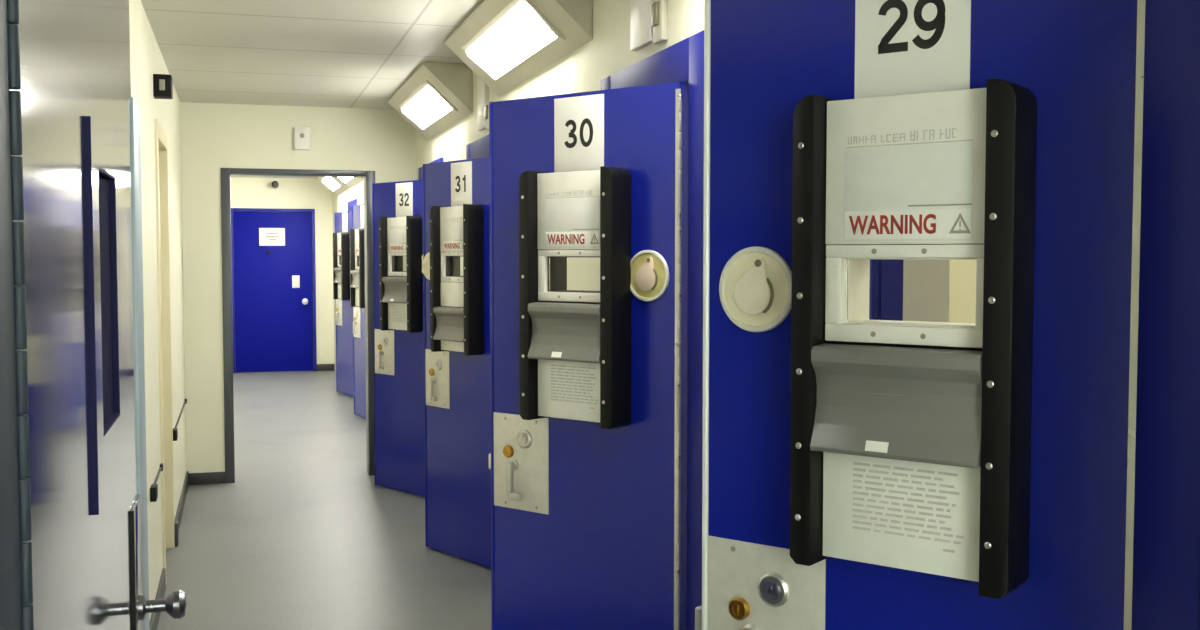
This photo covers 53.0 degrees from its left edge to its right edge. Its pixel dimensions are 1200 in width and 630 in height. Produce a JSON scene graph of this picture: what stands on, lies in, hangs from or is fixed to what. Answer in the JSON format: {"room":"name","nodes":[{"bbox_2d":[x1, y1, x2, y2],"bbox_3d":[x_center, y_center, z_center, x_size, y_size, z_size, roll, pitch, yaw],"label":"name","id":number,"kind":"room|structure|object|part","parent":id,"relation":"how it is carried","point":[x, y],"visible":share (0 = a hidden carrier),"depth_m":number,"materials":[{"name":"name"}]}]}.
{"room":"prison interior","nodes":[
{"label":"prison interior","id":0,"kind":"room"},
{"bbox_2d":[129,0,186,621],"bbox_3d":[-2.448,-0.048,6.522,0.200,2.658,20.690,-1,3,-17],"label":"wall","id":1,"kind":"structure","parent":0,"point":[146,59],"depth_m":5.54,"materials":[{"name":"beige paint"}]},
{"bbox_2d":[150,463,162,501],"bbox_3d":[-1.984,0.743,5.405,0.026,0.060,0.690,-1,3,-17],"label":"wall rail","id":2,"kind":"object","parent":1,"relation":"attached to","point":[154,487],"visible":1,"depth_m":5.09,"materials":[{"name":"metal"}]},
{"bbox_2d":[153,74,172,98],"bbox_3d":[-2.076,-1.082,5.712,0.085,0.105,0.135,-1,3,-17],"label":"speaker box","id":3,"kind":"object","parent":1,"relation":"attached to","point":[162,83],"visible":1,"depth_m":5.65,"materials":[{"name":"black plastic"}]},
{"bbox_2d":[159,79,164,89],"bbox_3d":[-2.057,-1.082,5.651,0.025,0.050,0.006,-1,3,-17],"label":"grille","id":4,"kind":"object","parent":3,"relation":"attached to","point":[161,81],"depth_m":5.65,"materials":[{"name":"grey"}]},
{"bbox_2d":[155,119,174,582],"bbox_3d":[-2.284,0.175,6.144,0.132,2.250,0.850,-1,3,-17],"label":"trim","id":5,"kind":"structure","parent":1,"relation":"attached to","point":[161,140],"depth_m":6.51,"materials":[{"name":"beige paint"}]},
{"bbox_2d":[149,471,188,629],"bbox_3d":[-1.763,1.309,4.699,0.030,0.130,7.729,-1,3,-17],"label":"baseboard","id":6,"kind":"structure","parent":1,"relation":"attached to","point":[154,619],"depth_m":6.62,"materials":[{"name":"grey plastic"}]},
{"bbox_2d":[173,399,186,440],"bbox_3d":[-2.621,0.637,7.529,0.026,0.060,1.650,-1,3,-17],"label":"wall rail","id":7,"kind":"object","parent":1,"relation":"attached to","point":[175,430],"visible":0.81,"depth_m":6.83,"materials":[{"name":"metal"}]},
{"bbox_2d":[230,177,333,372],"bbox_3d":[-3.623,-0.563,16.852,4.077,2.658,0.200,-1,3,-17],"label":"wall","id":8,"kind":"structure","parent":0,"point":[291,193],"depth_m":16.64,"materials":[{"name":"beige paint"}]},
{"bbox_2d":[231,208,316,372],"bbox_3d":[-4.460,-0.333,16.448,1.120,2.240,0.114,-1,3,-17],"label":"door","id":9,"kind":"structure","parent":8,"relation":"in","point":[273,250],"depth_m":16.47,"materials":[{"name":"blue paint"}]},
{"bbox_3d":[-4.185,-0.458,16.550,0.100,0.170,0.006,-1,3,-17],"label":"lock plate","id":10,"kind":"part","parent":9,"relation":"part of","materials":[{"name":"silver metal"}]},
{"bbox_2d":[272,181,278,189],"bbox_3d":[-4.419,-1.771,16.362,0.090,0.120,0.166,-1,3,-17],"label":"security camera","id":11,"kind":"object","parent":8,"relation":"attached to","point":[275,184],"visible":1,"depth_m":16.29,"materials":[{"name":"white plastic"}]},
{"bbox_2d":[317,364,333,370],"bbox_3d":[-4.482,0.738,16.547,1.620,0.090,0.016,-1,3,-17],"label":"baseboard","id":12,"kind":"structure","parent":8,"relation":"attached to","point":[320,367],"depth_m":16.74,"materials":[{"name":"grey plastic"}]},
{"bbox_2d":[180,102,416,472],"bbox_3d":[-2.137,-0.154,8.654,1.620,2.658,0.160,-1,3,-17],"label":"wall","id":13,"kind":"structure","parent":0,"point":[214,136],"depth_m":8.42,"materials":[{"name":"beige paint"}]},
{"bbox_2d":[189,472,224,484],"bbox_3d":[-2.764,1.146,8.438,0.258,0.082,0.016,-1,3,-17],"label":"baseboard","id":14,"kind":"structure","parent":13,"relation":"attached to","point":[207,477],"depth_m":8.43,"materials":[{"name":"grey plastic"}]},
{"bbox_2d":[220,168,374,482],"bbox_3d":[-2.156,0.069,8.659,1.064,2.212,0.190,-1,3,-17],"label":"trim","id":15,"kind":"structure","parent":13,"relation":"attached to","point":[369,176],"depth_m":8.49,"materials":[{"name":"grey metal"}]},
{"bbox_2d":[294,127,309,149],"bbox_3d":[-2.105,-1.249,8.503,0.110,0.160,0.048,-1,3,-17],"label":"wall sensor","id":16,"kind":"object","parent":13,"relation":"attached to","point":[301,134],"visible":1,"depth_m":8.49,"materials":[{"name":"white plastic"}]},
{"bbox_2d":[141,0,483,178],"bbox_3d":[-0.686,-1.451,6.980,4.077,0.100,20.690,-1,3,-17],"label":"ceiling","id":17,"kind":"structure","parent":0,"point":[312,53],"depth_m":6.04,"materials":[{"name":"white paint"}]},
{"bbox_2d":[318,177,347,194],"bbox_3d":[-3.353,-1.667,15.007,0.270,0.269,1.660,-1,3,-17],"label":"light","id":18,"kind":"object","parent":17,"relation":"attached to","point":[336,185],"visible":0.53,"depth_m":14.86,"materials":[{"name":"white plastic"}]},
{"bbox_2d":[322,177,339,190],"bbox_3d":[-3.353,-1.649,15.008,0.146,0.136,1.170,-1,3,-17],"label":"diffuser","id":19,"kind":"object","parent":18,"relation":"attached to","point":[333,184],"depth_m":14.97,"materials":[{"name":"white plastic"}]},
{"bbox_2d":[337,177,362,187],"bbox_3d":[-2.837,-1.581,13.285,0.270,0.269,1.660,-1,3,-17],"label":"light","id":20,"kind":"object","parent":17,"relation":"attached to","point":[349,182],"visible":0.22,"depth_m":13.40,"materials":[{"name":"white plastic"}]},
{"bbox_2d":[338,177,352,181],"bbox_3d":[-2.837,-1.563,13.286,0.146,0.136,1.170,-1,3,-17],"label":"diffuser","id":21,"kind":"object","parent":20,"relation":"attached to","point":[345,179],"depth_m":13.43,"materials":[{"name":"white plastic"}]},
{"bbox_2d":[388,62,472,139],"bbox_3d":[-1.068,-1.287,7.381,0.270,0.269,1.660,-1,3,-17],"label":"light","id":22,"kind":"object","parent":17,"relation":"attached to","point":[438,95],"visible":0.98,"depth_m":6.92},
{"bbox_2d":[402,85,451,128],"bbox_3d":[-1.069,-1.269,7.382,0.146,0.136,1.170,-1,3,-17],"label":"diffuser","id":23,"kind":"object","parent":22,"relation":"attached to","point":[423,105],"depth_m":7.31,"materials":[{"name":"white plastic"}]},
{"bbox_2d":[445,0,592,96],"bbox_3d":[-0.392,-1.174,5.123,0.270,0.269,1.660,-1,3,-17],"label":"light","id":24,"kind":"object","parent":17,"relation":"attached to","point":[505,43],"visible":1,"depth_m":4.94,"materials":[{"name":"white plastic"}]},
{"bbox_2d":[466,1,556,78],"bbox_3d":[-0.392,-1.156,5.123,0.146,0.136,1.170,-1,3,-17],"label":"diffuser","id":25,"kind":"object","parent":24,"relation":"attached to","point":[515,36],"depth_m":5.02,"materials":[{"name":"white plastic"}]},
{"bbox_2d":[157,370,490,629],"bbox_3d":[-0.686,1.303,7.117,4.077,0.100,20.690,-1,3,-17],"label":"floor","id":26,"kind":"structure","parent":0,"point":[303,537],"depth_m":6.82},
{"bbox_2d":[332,0,703,371],"bbox_3d":[-0.724,-0.073,7.038,0.160,2.658,20.690,-1,3,-17],"label":"wall","id":27,"kind":"structure","parent":0,"point":[609,52],"depth_m":4.51,"materials":[{"name":"beige paint"}]},
{"bbox_2d":[333,211,353,396],"bbox_3d":[-2.929,-0.130,13.691,0.155,2.084,0.773,-2,3,-29],"label":"door","id":28,"kind":"structure","parent":27,"relation":"in","point":[343,220],"depth_m":13.68,"materials":[{"name":"blue paint"}]},
{"bbox_3d":[-3.002,-0.561,13.759,0.096,0.762,0.038,-2,3,-29],"label":"hatch rail","id":29,"kind":"part","parent":28,"relation":"part of","materials":[{"name":"black plastic"}]},
{"bbox_3d":[-3.018,-0.031,13.911,0.003,0.305,0.235,-2,3,-29],"label":"lock plate","id":30,"kind":"part","parent":28,"relation":"part of","materials":[{"name":"silver metal"}]},
{"bbox_3d":[-2.926,-0.811,13.607,0.016,0.232,0.274,-2,3,-29],"label":"hatch plate","id":31,"kind":"part","parent":28,"relation":"part of","materials":[{"name":"silver metal"}]},
{"bbox_3d":[-2.893,-1.036,13.634,0.002,0.245,0.193,-2,3,-29],"label":"number plate","id":32,"kind":"part","parent":28,"relation":"part of","materials":[{"name":"white plastic"}]},
{"bbox_3d":[-2.849,-0.547,13.479,0.096,0.762,0.044,-2,3,-29],"label":"hatch rail","id":33,"kind":"part","parent":28,"relation":"part of","materials":[{"name":"black plastic"}]},
{"bbox_2d":[348,199,356,210],"bbox_3d":[-2.792,-0.189,13.730,0.068,2.222,0.995,-1,3,-17],"label":"trim","id":34,"kind":"structure","parent":27,"relation":"attached to","point":[353,202],"depth_m":13.66,"materials":[{"name":"blue paint"}]},
{"bbox_2d":[349,204,365,418],"bbox_3d":[-2.321,-0.030,11.682,0.155,2.084,0.773,-1,3,-28],"label":"door","id":35,"kind":"structure","parent":27,"relation":"in","point":[357,260],"depth_m":11.73,"materials":[{"name":"blue paint"}]},
{"bbox_3d":[-2.392,-0.461,11.752,0.096,0.762,0.038,-1,3,-28],"label":"hatch rail","id":36,"kind":"part","parent":35,"relation":"part of","materials":[{"name":"black plastic"}]},
{"bbox_3d":[-2.425,0.124,11.908,0.031,0.126,0.065,-1,3,-28],"label":"lever handle","id":37,"kind":"part","parent":35,"relation":"part of","materials":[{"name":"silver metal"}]},
{"bbox_3d":[-2.405,0.069,11.904,0.003,0.305,0.235,-1,3,-27],"label":"lock plate","id":38,"kind":"part","parent":35,"relation":"part of","materials":[{"name":"silver metal"}]},
{"bbox_3d":[-2.319,-0.711,11.599,0.016,0.232,0.274,-1,3,-28],"label":"hatch plate","id":39,"kind":"part","parent":35,"relation":"part of","materials":[{"name":"silver metal"}]},
{"bbox_3d":[-2.285,-0.936,11.625,0.002,0.245,0.193,-1,3,-28],"label":"number plate","id":40,"kind":"part","parent":35,"relation":"part of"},
{"bbox_3d":[-2.245,-0.447,11.469,0.096,0.762,0.044,-1,3,-28],"label":"hatch rail","id":41,"kind":"part","parent":35,"relation":"part of","materials":[{"name":"black plastic"}]},
{"bbox_2d":[372,180,424,496],"bbox_3d":[-1.330,0.152,8.030,0.155,2.084,0.773,-3,4,-44],"label":"door","id":42,"kind":"structure","parent":27,"relation":"in","point":[397,207],"depth_m":8.04,"materials":[{"name":"blue paint"}]},
{"bbox_3d":[-1.492,0.308,8.217,0.031,0.126,0.065,-3,4,-44],"label":"lever handle","id":43,"kind":"part","parent":42,"relation":"part of","materials":[{"name":"silver metal"}]},
{"bbox_3d":[-1.473,0.253,8.219,0.003,0.305,0.235,-3,4,-44],"label":"lock plate","id":44,"kind":"part","parent":42,"relation":"part of","materials":[{"name":"silver metal"}]},
{"bbox_3d":[-1.433,-0.278,8.085,0.096,0.762,0.038,-3,4,-44],"label":"hatch rail","id":45,"kind":"part","parent":42,"relation":"part of","materials":[{"name":"black plastic"}]},
{"bbox_3d":[-1.323,-0.530,7.958,0.016,0.232,0.274,-3,4,-44],"label":"hatch plate","id":46,"kind":"part","parent":42,"relation":"part of","materials":[{"name":"silver metal"}]},
{"bbox_3d":[-1.312,-0.340,7.977,0.006,0.102,0.217,-3,4,-44],"label":"pane","id":47,"kind":"part","parent":42,"relation":"part of","materials":[{"name":"clear glass"}]},
{"bbox_2d":[392,305,406,321],"bbox_3d":[-1.323,-0.002,7.972,0.002,0.123,0.184,-3,4,-44],"label":"print","id":48,"kind":"object","parent":42,"relation":"attached to","point":[392,305],"depth_m":7.98},
{"bbox_3d":[-1.302,-0.755,7.992,0.002,0.245,0.193,-3,4,-44],"label":"number plate","id":49,"kind":"part","parent":42,"relation":"part of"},
{"bbox_3d":[-1.211,-0.266,7.855,0.096,0.762,0.044,-3,4,-44],"label":"hatch rail","id":50,"kind":"part","parent":42,"relation":"part of","materials":[{"name":"black plastic"}]},
{"bbox_2d":[418,157,442,179],"bbox_3d":[-1.116,0.090,8.135,0.068,2.222,0.995,-1,3,-17],"label":"trim","id":51,"kind":"structure","parent":27,"relation":"attached to","point":[420,170],"depth_m":8.36,"materials":[{"name":"blue paint"}]},
{"bbox_2d":[423,157,490,567],"bbox_3d":[-0.741,0.241,6.251,0.154,2.084,0.773,-2,4,-40],"label":"door","id":52,"kind":"structure","parent":27,"relation":"in","point":[456,201],"depth_m":6.25,"materials":[{"name":"blue paint"}]},
{"bbox_3d":[-0.911,-0.262,6.462,0.007,0.149,0.149,-2,4,-40],"label":"spyhole plate","id":53,"kind":"part","parent":52,"relation":"part of","materials":[{"name":"beige metal"}]},
{"bbox_3d":[-0.891,0.397,6.448,0.031,0.126,0.065,-2,4,-40],"label":"lever handle","id":54,"kind":"part","parent":52,"relation":"part of","materials":[{"name":"silver metal"}]},
{"bbox_3d":[-0.872,0.341,6.449,0.003,0.305,0.235,-2,4,-40],"label":"lock plate","id":55,"kind":"part","parent":52,"relation":"part of","materials":[{"name":"silver metal"}]},
{"bbox_3d":[-0.843,-0.190,6.316,0.096,0.762,0.038,-2,4,-40],"label":"hatch rail","id":56,"kind":"part","parent":52,"relation":"part of","materials":[{"name":"black metal"}]},
{"bbox_3d":[-0.741,-0.441,6.182,0.016,0.232,0.274,-2,4,-40],"label":"hatch plate","id":57,"kind":"part","parent":52,"relation":"part of","materials":[{"name":"silver metal"}]},
{"bbox_3d":[-0.741,-0.105,6.199,0.017,0.124,0.274,-2,4,-40],"label":"slot plate","id":58,"kind":"part","parent":52,"relation":"part of","materials":[{"name":"metal"}]},
{"bbox_3d":[-0.729,-0.251,6.200,0.006,0.102,0.217,-2,4,-40],"label":"pane","id":59,"kind":"part","parent":52,"relation":"part of","materials":[{"name":"clear glass"}]},
{"bbox_3d":[-0.717,-0.667,6.215,0.002,0.245,0.193,-2,4,-40],"label":"number plate","id":60,"kind":"part","parent":52,"relation":"part of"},
{"bbox_3d":[-0.638,-0.177,6.072,0.096,0.762,0.044,-2,4,-40],"label":"hatch rail","id":61,"kind":"part","parent":52,"relation":"part of","materials":[{"name":"black plastic"}]},
{"bbox_2d":[466,134,488,158],"bbox_3d":[-0.574,0.180,6.328,0.068,2.222,0.995,-1,3,-17],"label":"trim","id":62,"kind":"structure","parent":27,"relation":"attached to","point":[479,148],"depth_m":6.39,"materials":[{"name":"blue paint"}]},
{"bbox_2d":[477,76,491,130],"bbox_3d":[-0.602,-1.142,6.242,0.032,0.368,0.300,-1,3,-17],"label":"indicator","id":63,"kind":"object","parent":27,"relation":"attached to","point":[483,89],"visible":0.69,"depth_m":6.25,"materials":[{"name":"white plastic"}]},
{"bbox_2d":[489,82,688,629],"bbox_3d":[-0.087,0.369,3.672,0.773,2.084,0.155,2,4,38],"label":"door","id":64,"kind":"structure","parent":27,"relation":"in","point":[588,191],"depth_m":3.61,"materials":[{"name":"blue paint"}]},
{"bbox_3d":[-0.272,0.527,3.836,0.065,0.126,0.031,2,4,38],"label":"lever handle","id":65,"kind":"part","parent":64,"relation":"part of","materials":[{"name":"silver metal"}]},
{"bbox_3d":[-0.253,0.471,3.840,0.235,0.305,0.003,2,4,38],"label":"lock plate","id":66,"kind":"part","parent":64,"relation":"part of","materials":[{"name":"silver metal"}]},
{"bbox_3d":[-0.204,-0.060,3.716,0.038,0.762,0.096,2,4,38],"label":"hatch rail","id":67,"kind":"part","parent":64,"relation":"part of","materials":[{"name":"black plastic"}]},
{"bbox_3d":[-0.080,-0.313,3.605,0.274,0.232,0.016,2,4,38],"label":"hatch plate","id":68,"kind":"part","parent":64,"relation":"part of","materials":[{"name":"silver metal"}]},
{"bbox_3d":[-0.069,-0.123,3.625,0.217,0.102,0.006,2,4,38],"label":"pane","id":69,"kind":"part","parent":64,"relation":"part of","materials":[{"name":"clear glass"}]},
{"bbox_2d":[551,365,597,408],"bbox_3d":[-0.077,0.215,3.619,0.184,0.123,0.002,2,4,38],"label":"print","id":70,"kind":"object","parent":64,"relation":"attached to","point":[551,365],"depth_m":3.62},
{"bbox_3d":[-0.064,-0.538,3.642,0.193,0.245,0.002,2,4,38],"label":"number plate","id":71,"kind":"part","parent":64,"relation":"part of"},
{"bbox_3d":[0.047,-0.050,3.518,0.044,0.762,0.096,2,4,38],"label":"hatch rail","id":72,"kind":"part","parent":64,"relation":"part of","materials":[{"name":"black plastic"}]},
{"bbox_3d":[0.139,-0.114,3.499,0.149,0.149,0.007,2,4,38],"label":"spyhole plate","id":73,"kind":"part","parent":64,"relation":"part of","materials":[{"name":"beige metal"}]},
{"bbox_2d":[630,0,667,50],"bbox_3d":[0.146,-1.018,3.745,0.032,0.368,0.300,-1,3,-17],"label":"indicator","id":74,"kind":"object","parent":27,"relation":"attached to","point":[648,18],"visible":1,"depth_m":3.73,"materials":[{"name":"white plastic"}]},
{"bbox_2d":[600,30,703,629],"bbox_3d":[0.176,0.305,3.822,0.068,2.222,0.995,-1,3,-17],"label":"trim","id":75,"kind":"structure","parent":27,"relation":"attached to","point":[683,61],"depth_m":3.40,"materials":[{"name":"blue paint"}]},
{"bbox_2d":[695,0,1145,629],"bbox_3d":[0.458,0.455,1.955,0.773,2.084,0.155,2,4,37],"label":"door","id":76,"kind":"structure","parent":27,"relation":"in","point":[922,218],"depth_m":1.88,"materials":[{"name":"blue paint"}]},
{"bbox_3d":[0.272,0.612,2.117,0.065,0.126,0.031,2,4,37],"label":"lever handle","id":77,"kind":"part","parent":76,"relation":"part of","materials":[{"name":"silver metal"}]},
{"bbox_3d":[0.273,-0.045,2.102,0.149,0.149,0.007,2,4,37],"label":"spyhole plate","id":78,"kind":"part","parent":76,"relation":"part of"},
{"bbox_3d":[0.290,0.557,2.121,0.235,0.305,0.003,2,4,37],"label":"lock plate","id":79,"kind":"part","parent":76,"relation":"part of","materials":[{"name":"silver metal"}]},
{"bbox_3d":[0.355,0.026,1.986,0.038,0.762,0.096,2,4,37],"label":"hatch rail","id":80,"kind":"part","parent":76,"relation":"part of","materials":[{"name":"black plastic"}]},
{"bbox_3d":[0.480,-0.227,1.877,0.274,0.232,0.016,2,4,37],"label":"hatch plate","id":81,"kind":"part","parent":76,"relation":"part of","materials":[{"name":"silver metal"}]},
{"bbox_2d":[852,462,963,552],"bbox_3d":[0.483,0.302,1.892,0.184,0.123,0.001,2,4,37],"label":"print","id":82,"kind":"object","parent":76,"relation":"attached to","point":[898,507],"depth_m":1.89,"materials":[{"name":"grey paper"}]},
{"bbox_3d":[0.491,-0.036,1.898,0.217,0.102,0.006,2,4,37],"label":"pane","id":83,"kind":"part","parent":76,"relation":"part of","materials":[{"name":"clear glass"}]},
{"bbox_3d":[0.495,-0.452,1.914,0.193,0.245,0.002,2,4,37],"label":"number plate","id":84,"kind":"part","parent":76,"relation":"part of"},
{"bbox_3d":[0.608,0.036,1.792,0.044,0.762,0.096,2,4,37],"label":"hatch rail","id":85,"kind":"part","parent":76,"relation":"part of","materials":[{"name":"black plastic"}]},
{"bbox_2d":[1132,0,1199,629],"bbox_3d":[0.692,0.391,2.100,0.068,2.222,0.995,-1,3,-17],"label":"trim","id":86,"kind":"structure","parent":27,"relation":"attached to","point":[1166,543],"depth_m":1.66,"materials":[{"name":"blue paint"}]},
{"bbox_3d":[0.127,0.223,1.097,1.620,2.658,0.145,-1,3,-17],"label":"wall","id":87,"kind":"structure","parent":0,"visible":0},
{"bbox_2d":[0,0,21,629],"bbox_3d":[0.139,0.451,1.113,1.290,2.200,0.167,-1,3,-17],"label":"trim","id":88,"kind":"structure","parent":87,"relation":"attached to","point":[10,551],"depth_m":0.96,"materials":[{"name":"blue paint"}]},
{"bbox_2d":[7,0,186,629],"bbox_3d":[-0.661,0.438,1.661,0.132,2.148,1.344,-1,3,-17],"label":"door","id":89,"kind":"structure","parent":87,"relation":"in","point":[75,117],"depth_m":1.40,"materials":[{"name":"silver metal"}]},
{"bbox_3d":[-0.632,0.003,1.496,0.006,0.496,0.004,-1,3,-17],"label":"panel trim","id":90,"kind":"part","parent":89,"relation":"part of","materials":[{"name":"blue paint"}]},
{"bbox_3d":[-0.700,-0.022,1.686,0.008,0.360,0.234,-1,3,-17],"label":"pane","id":91,"kind":"part","parent":89,"relation":"part of","materials":[{"name":"blue"}]},
{"bbox_3d":[-0.699,-0.009,1.718,0.004,0.492,0.460,-1,3,-17],"label":"vision panel","id":92,"kind":"part","parent":89,"relation":"part of","materials":[{"name":"clear glass"}]},
{"bbox_3d":[-0.803,0.493,2.091,0.004,0.338,0.154,-1,3,-17],"label":"lock plate","id":93,"kind":"part","parent":89,"relation":"part of","materials":[{"name":"silver metal"}]},
{"bbox_3d":[-0.766,0.510,2.111,0.077,0.051,0.051,-1,3,-17],"label":"knob","id":94,"kind":"part","parent":89,"relation":"part of","materials":[{"name":"silver metal"}]}
]}

